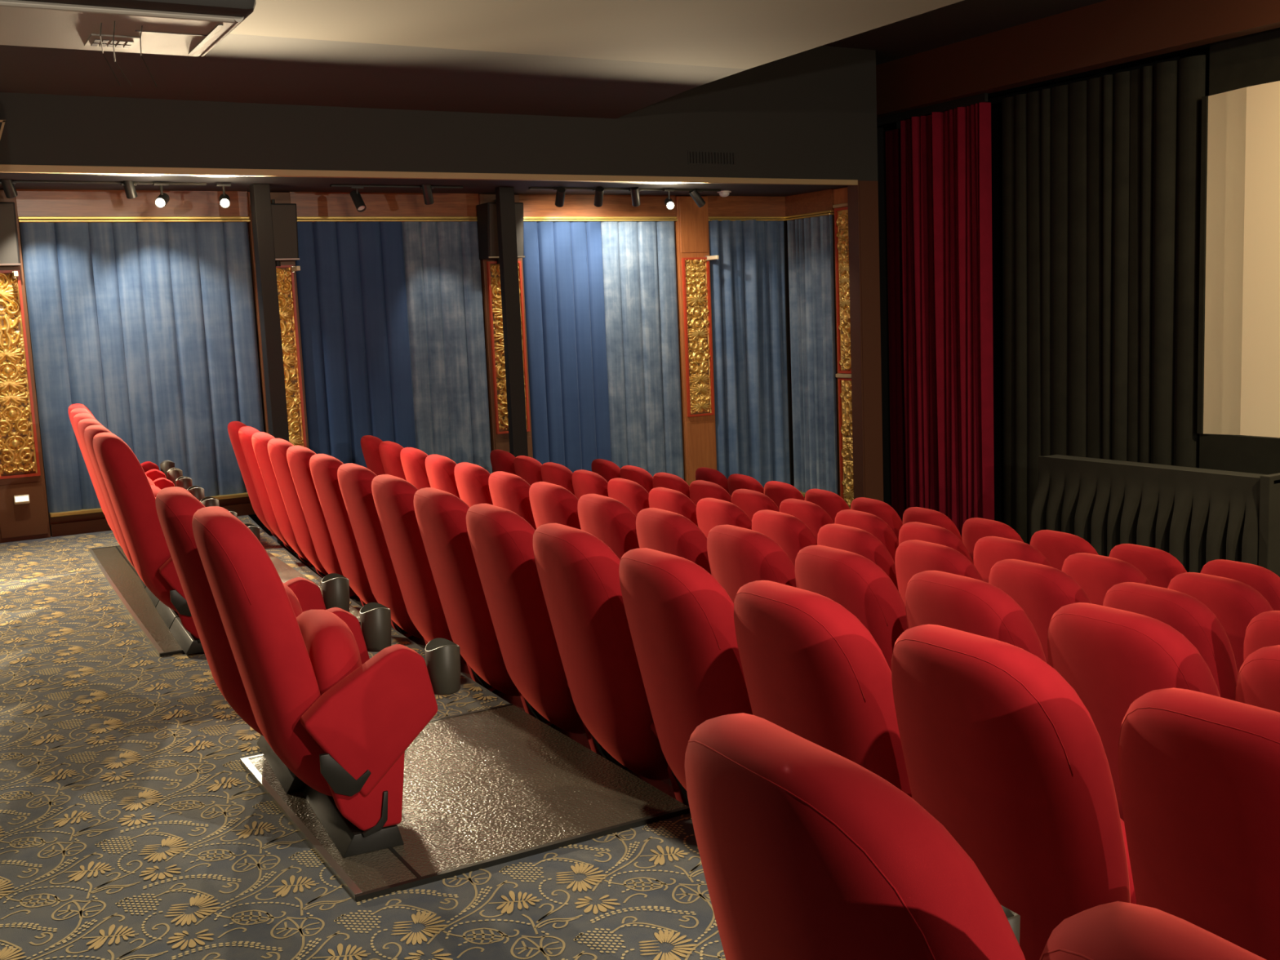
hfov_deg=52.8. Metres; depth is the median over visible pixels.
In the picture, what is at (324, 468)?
chair
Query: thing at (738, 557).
chair
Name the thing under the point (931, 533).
chair
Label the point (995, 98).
wall
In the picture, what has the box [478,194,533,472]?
pier
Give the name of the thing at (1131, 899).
seat cushion
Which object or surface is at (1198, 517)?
stage
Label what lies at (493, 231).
grille
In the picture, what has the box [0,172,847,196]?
ceiling
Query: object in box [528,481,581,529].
chair
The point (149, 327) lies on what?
curtain
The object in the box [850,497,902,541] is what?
chair
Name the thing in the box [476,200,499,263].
wall speaker
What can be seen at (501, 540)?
chair
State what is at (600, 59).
ceiling
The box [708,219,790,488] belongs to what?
curtain
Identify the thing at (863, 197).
pillar
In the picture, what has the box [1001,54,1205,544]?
drape
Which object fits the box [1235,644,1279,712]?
chair
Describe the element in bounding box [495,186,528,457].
post
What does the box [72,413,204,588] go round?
chair
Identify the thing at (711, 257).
wall bracket
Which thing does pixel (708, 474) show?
chair
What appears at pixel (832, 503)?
chair
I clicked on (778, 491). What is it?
chair
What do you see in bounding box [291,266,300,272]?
wall bracket
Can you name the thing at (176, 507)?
chair
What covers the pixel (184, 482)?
chair
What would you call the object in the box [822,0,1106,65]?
ceiling
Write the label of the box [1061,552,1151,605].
chair
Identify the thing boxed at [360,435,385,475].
chair
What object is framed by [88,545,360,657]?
platform
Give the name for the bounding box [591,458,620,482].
chair
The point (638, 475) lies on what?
chair
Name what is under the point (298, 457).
chair
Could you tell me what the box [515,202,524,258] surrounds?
wall speaker
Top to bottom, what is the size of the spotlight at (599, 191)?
0.162 m
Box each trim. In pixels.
[0,164,857,185]
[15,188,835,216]
[17,209,834,222]
[48,490,805,517]
[48,496,804,537]
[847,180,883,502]
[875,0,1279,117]
[876,93,987,125]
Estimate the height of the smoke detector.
0.050 m
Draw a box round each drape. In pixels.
[900,102,994,536]
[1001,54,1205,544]
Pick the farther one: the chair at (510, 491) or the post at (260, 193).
the post at (260, 193)
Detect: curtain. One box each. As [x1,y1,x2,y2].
[19,222,264,512]
[294,221,492,473]
[522,221,684,479]
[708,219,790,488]
[786,214,837,494]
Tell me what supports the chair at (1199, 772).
on the floor
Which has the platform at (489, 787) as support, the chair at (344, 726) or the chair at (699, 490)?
the chair at (344, 726)
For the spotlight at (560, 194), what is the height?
0.157 m
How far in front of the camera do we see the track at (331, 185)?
9.79 m
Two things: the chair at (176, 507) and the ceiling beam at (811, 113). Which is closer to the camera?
the chair at (176, 507)
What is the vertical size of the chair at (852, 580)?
0.988 m
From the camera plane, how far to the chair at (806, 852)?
1.26 m
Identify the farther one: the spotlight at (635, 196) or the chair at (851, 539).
the spotlight at (635, 196)
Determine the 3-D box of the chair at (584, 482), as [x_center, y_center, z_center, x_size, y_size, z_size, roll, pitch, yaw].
[-0.088,0.405,8.677,0.657,0.988,0.590,-6,8,-25]
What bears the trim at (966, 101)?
attached to the wall at (881, 130)
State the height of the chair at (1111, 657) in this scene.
0.988 m
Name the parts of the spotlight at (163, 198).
stem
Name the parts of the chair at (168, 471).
backrest, armrest, armrest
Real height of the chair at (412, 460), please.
0.988 m
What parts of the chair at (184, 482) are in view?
backrest, armrest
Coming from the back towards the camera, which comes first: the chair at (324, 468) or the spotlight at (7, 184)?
the spotlight at (7, 184)
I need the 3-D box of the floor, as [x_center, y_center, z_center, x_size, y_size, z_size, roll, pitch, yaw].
[1.320,1.264,4.388,11.550,0.872,14.400,-7,9,-30]
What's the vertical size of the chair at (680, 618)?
0.988 m
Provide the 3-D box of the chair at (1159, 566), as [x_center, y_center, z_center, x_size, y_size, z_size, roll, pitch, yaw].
[2.889,0.811,6.908,0.657,0.988,0.590,-6,8,-28]
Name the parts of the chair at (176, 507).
backrest, armrest, armrest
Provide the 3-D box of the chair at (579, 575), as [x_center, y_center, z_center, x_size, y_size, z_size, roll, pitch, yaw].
[0.030,0.609,4.140,0.657,0.988,0.590,-7,8,-29]
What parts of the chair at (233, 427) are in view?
backrest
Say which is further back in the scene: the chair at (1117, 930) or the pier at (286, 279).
the pier at (286, 279)
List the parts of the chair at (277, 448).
backrest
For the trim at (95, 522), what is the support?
attached to the wall at (254, 517)
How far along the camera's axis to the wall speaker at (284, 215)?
9.83 m
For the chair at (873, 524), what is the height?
0.988 m
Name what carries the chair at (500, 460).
on the floor
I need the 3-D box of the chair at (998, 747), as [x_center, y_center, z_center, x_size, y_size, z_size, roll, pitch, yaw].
[0.895,0.763,2.674,0.657,0.988,0.590,-7,9,-31]
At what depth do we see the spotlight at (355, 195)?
9.67 m
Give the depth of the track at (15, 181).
8.77 m
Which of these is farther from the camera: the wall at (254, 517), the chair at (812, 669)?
the wall at (254, 517)
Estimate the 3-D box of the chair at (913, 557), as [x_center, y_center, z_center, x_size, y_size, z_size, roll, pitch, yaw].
[1.494,0.732,5.660,0.657,0.988,0.590,-6,8,-29]
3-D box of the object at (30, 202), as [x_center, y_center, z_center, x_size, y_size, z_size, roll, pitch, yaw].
[-2.806,-2.077,9.559,10.180,0.190,0.754,-7,9,-30]
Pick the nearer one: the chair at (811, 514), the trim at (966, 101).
the chair at (811, 514)
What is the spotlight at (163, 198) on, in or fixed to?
attached to the track at (15, 181)
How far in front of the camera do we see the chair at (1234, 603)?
5.15 m
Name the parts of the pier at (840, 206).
cross moulding, cross moulding, carved panel, carved panel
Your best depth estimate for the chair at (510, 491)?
6.70 m
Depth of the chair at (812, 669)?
2.90 m
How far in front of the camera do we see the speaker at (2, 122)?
7.84 m
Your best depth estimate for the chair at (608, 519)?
5.70 m
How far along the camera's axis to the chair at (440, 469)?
7.72 m
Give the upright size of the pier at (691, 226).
2.830 m
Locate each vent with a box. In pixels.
[84,33,139,48]
[687,150,735,165]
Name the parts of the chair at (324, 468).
backrest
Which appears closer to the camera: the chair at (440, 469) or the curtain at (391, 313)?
the chair at (440, 469)
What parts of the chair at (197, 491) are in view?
backrest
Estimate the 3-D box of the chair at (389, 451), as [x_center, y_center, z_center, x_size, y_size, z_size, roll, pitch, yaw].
[-1.452,0.204,9.015,0.657,0.988,0.590,-6,8,-25]
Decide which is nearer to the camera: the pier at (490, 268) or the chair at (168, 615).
the chair at (168, 615)
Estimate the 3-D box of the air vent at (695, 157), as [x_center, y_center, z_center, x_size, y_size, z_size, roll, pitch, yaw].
[0.588,-2.627,10.514,0.460,0.110,0.012,-7,9,-30]
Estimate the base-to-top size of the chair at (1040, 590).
0.988 m
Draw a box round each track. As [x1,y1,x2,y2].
[12,180,206,185]
[329,184,462,188]
[528,186,720,191]
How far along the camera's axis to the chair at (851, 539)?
5.88 m
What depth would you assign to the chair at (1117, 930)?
0.93 m
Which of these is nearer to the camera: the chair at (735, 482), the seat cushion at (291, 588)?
the seat cushion at (291, 588)
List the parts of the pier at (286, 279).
carved panel, red frame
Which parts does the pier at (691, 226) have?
red frame, carved panel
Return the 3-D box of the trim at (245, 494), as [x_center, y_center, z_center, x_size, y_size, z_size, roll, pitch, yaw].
[-2.703,0.390,9.880,10.179,0.570,0.754,-7,9,-30]
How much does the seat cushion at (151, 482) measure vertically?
0.440 m
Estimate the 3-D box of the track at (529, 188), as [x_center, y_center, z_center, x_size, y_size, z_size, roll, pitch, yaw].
[-0.096,-2.445,10.839,1.840,0.018,0.036,-7,9,-30]
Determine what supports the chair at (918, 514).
on the floor
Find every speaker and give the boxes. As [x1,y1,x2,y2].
[0,120,5,139]
[0,201,20,266]
[271,199,299,266]
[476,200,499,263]
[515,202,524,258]
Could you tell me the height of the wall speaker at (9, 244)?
0.510 m
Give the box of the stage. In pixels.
[1031,454,1279,577]
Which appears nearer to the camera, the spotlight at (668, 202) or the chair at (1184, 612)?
the chair at (1184, 612)
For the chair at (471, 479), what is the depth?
7.22 m
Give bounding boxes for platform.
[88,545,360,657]
[240,703,690,902]
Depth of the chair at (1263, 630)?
4.11 m
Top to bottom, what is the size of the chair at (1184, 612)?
0.988 m
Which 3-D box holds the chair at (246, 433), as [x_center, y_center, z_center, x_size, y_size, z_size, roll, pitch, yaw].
[-2.321,0.116,8.677,0.657,0.988,0.590,-6,8,-24]
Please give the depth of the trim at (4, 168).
9.18 m
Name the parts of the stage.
panel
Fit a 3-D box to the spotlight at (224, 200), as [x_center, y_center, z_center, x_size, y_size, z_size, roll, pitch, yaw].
[-2.948,-2.010,9.139,0.103,0.175,0.176,-7,9,-30]
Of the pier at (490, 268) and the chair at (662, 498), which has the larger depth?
the pier at (490, 268)
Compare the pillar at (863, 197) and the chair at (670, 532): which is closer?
the chair at (670, 532)
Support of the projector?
hanging from the ceiling at (600, 59)
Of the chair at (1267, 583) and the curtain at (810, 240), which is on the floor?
the chair at (1267, 583)
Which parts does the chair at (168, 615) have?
backrest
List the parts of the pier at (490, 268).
red frame, carved panel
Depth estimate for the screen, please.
9.35 m
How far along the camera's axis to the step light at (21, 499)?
9.18 m
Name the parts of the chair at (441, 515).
backrest, leg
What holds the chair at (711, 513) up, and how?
on the floor
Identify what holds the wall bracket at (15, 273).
attached to the pier at (21, 461)
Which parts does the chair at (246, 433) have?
backrest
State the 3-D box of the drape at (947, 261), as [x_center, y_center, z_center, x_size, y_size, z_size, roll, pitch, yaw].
[2.764,-1.325,11.785,0.147,3.970,1.122,-7,9,-30]
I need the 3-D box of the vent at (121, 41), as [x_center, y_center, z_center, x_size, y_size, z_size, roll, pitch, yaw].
[-1.726,-1.435,4.214,0.148,0.007,0.178,-7,9,-30]
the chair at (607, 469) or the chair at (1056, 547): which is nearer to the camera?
the chair at (1056, 547)
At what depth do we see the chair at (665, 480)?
9.15 m
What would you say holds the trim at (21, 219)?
attached to the wall at (254, 517)
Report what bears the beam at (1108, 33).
attached to the wall at (881, 130)
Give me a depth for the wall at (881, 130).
12.84 m
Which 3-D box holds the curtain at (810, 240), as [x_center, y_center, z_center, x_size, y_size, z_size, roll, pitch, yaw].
[1.656,-1.161,12.198,0.090,2.610,0.640,-7,9,-30]
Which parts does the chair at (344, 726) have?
backrest, armrest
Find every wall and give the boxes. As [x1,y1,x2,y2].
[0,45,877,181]
[17,219,793,536]
[786,186,846,496]
[876,120,904,506]
[904,43,1209,523]
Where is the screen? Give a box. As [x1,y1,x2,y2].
[1196,27,1279,475]
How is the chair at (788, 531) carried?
on the floor
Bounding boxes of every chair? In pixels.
[68,403,182,486]
[70,408,192,572]
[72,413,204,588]
[77,418,219,607]
[84,424,237,629]
[93,432,260,654]
[155,486,391,793]
[191,506,460,857]
[227,421,297,554]
[238,426,314,567]
[251,431,324,577]
[267,438,359,599]
[286,445,364,607]
[309,453,419,639]
[337,462,427,648]
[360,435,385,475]
[371,474,502,693]
[378,440,406,480]
[400,447,431,489]
[413,487,559,728]
[425,454,460,498]
[453,462,493,507]
[466,503,631,771]
[488,471,536,529]
[489,449,515,475]
[513,455,542,485]
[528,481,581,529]
[533,523,688,806]
[541,462,574,494]
[572,469,608,499]
[577,493,639,559]
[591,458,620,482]
[607,477,649,516]
[618,547,752,804]
[620,465,653,493]
[635,507,711,573]
[648,487,697,526]
[652,472,690,498]
[684,712,1025,959]
[688,480,731,505]
[695,466,728,493]
[696,497,751,537]
[706,524,796,603]
[727,473,764,496]
[731,488,779,520]
[733,580,911,797]
[751,509,817,566]
[764,480,804,509]
[779,498,834,539]
[794,545,907,671]
[804,488,850,522]
[817,523,898,591]
[834,509,898,564]
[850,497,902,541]
[891,624,1137,959]
[894,539,983,604]
[898,521,973,564]
[902,506,962,542]
[905,570,1046,662]
[961,517,1023,563]
[973,536,1052,582]
[988,559,1091,663]
[1030,529,1098,570]
[1039,901,1266,959]
[1047,602,1220,821]
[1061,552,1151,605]
[1102,582,1238,701]
[1108,543,1186,588]
[1118,687,1279,959]
[1167,572,1273,674]
[1200,559,1279,610]
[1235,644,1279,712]
[1243,610,1279,662]
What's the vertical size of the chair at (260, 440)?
0.988 m
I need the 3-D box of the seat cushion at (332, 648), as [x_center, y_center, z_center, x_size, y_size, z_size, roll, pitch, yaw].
[-0.888,0.601,3.733,0.173,0.440,0.472,-6,8,-25]
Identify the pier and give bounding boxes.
[0,189,50,542]
[247,191,309,448]
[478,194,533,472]
[674,195,716,485]
[832,186,853,508]
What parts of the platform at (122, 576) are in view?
edge trim, edge trim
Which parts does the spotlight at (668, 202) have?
stem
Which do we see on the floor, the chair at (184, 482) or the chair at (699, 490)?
the chair at (699, 490)
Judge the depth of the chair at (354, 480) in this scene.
5.93 m
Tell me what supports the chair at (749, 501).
on the floor
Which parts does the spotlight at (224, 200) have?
stem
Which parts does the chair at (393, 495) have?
backrest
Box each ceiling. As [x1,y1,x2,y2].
[0,0,963,118]
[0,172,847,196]
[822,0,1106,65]
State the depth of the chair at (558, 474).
8.92 m
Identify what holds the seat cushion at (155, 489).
on the chair at (208, 501)
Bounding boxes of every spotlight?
[0,178,17,198]
[120,180,137,199]
[152,182,169,208]
[215,183,231,208]
[350,186,366,212]
[420,184,434,204]
[553,186,566,207]
[592,186,604,207]
[629,186,641,206]
[662,189,675,209]
[688,188,705,207]
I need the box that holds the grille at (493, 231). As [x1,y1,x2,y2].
[488,203,523,256]
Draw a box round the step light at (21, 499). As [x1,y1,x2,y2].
[13,494,30,504]
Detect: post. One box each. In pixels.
[248,183,289,542]
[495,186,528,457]
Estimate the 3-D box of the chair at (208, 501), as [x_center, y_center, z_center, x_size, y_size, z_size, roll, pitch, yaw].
[-2.632,0.146,6.939,0.657,0.988,0.590,-6,8,-26]
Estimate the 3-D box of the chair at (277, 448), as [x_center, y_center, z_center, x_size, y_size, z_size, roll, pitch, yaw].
[-1.830,0.229,7.651,0.657,0.988,0.590,-6,8,-25]
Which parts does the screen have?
masking panel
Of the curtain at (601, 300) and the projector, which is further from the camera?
the curtain at (601, 300)
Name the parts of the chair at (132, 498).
backrest, armrest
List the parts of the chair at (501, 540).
backrest, leg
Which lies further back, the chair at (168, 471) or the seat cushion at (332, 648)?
the chair at (168, 471)
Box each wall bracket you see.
[11,271,18,278]
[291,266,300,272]
[705,255,718,261]
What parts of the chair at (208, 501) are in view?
backrest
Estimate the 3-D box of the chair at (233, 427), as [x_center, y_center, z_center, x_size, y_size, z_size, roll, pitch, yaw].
[-2.579,0.054,9.230,0.640,0.988,0.669,-6,8,-24]
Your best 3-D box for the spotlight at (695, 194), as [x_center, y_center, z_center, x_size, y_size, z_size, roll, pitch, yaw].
[0.495,-2.448,11.177,0.158,0.166,0.072,-7,9,-34]
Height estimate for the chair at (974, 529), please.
0.988 m
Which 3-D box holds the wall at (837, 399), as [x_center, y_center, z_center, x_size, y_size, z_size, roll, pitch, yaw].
[1.794,-0.990,12.162,0.120,3.450,1.080,-7,9,-30]
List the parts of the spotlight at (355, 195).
stem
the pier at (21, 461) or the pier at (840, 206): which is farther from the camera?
the pier at (840, 206)
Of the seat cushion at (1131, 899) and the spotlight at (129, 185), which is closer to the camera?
the seat cushion at (1131, 899)
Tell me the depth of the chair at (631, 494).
7.90 m
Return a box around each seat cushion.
[146,476,155,485]
[150,484,160,497]
[282,582,302,617]
[296,609,361,695]
[1120,817,1137,904]
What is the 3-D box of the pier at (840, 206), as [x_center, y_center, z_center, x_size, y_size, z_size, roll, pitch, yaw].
[1.899,-0.971,11.790,0.069,3.340,0.310,-7,9,-30]
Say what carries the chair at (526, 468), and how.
on the floor
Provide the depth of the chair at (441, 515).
4.93 m
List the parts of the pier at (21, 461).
carved panel, red frame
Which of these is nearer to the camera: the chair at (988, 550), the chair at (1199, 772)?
the chair at (1199, 772)
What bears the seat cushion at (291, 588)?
on the chair at (176, 507)
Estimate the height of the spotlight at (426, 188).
0.176 m
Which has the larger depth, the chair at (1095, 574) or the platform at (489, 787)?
the chair at (1095, 574)
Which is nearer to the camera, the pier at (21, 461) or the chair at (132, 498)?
the chair at (132, 498)
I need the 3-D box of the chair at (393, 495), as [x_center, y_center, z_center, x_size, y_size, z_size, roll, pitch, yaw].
[-0.794,0.449,5.629,0.657,0.988,0.590,-6,8,-27]
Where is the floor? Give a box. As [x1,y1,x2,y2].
[0,515,725,959]
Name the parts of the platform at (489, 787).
edge trim, edge trim, edge trim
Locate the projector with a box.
[0,0,256,87]
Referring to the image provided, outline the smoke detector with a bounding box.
[717,190,731,196]

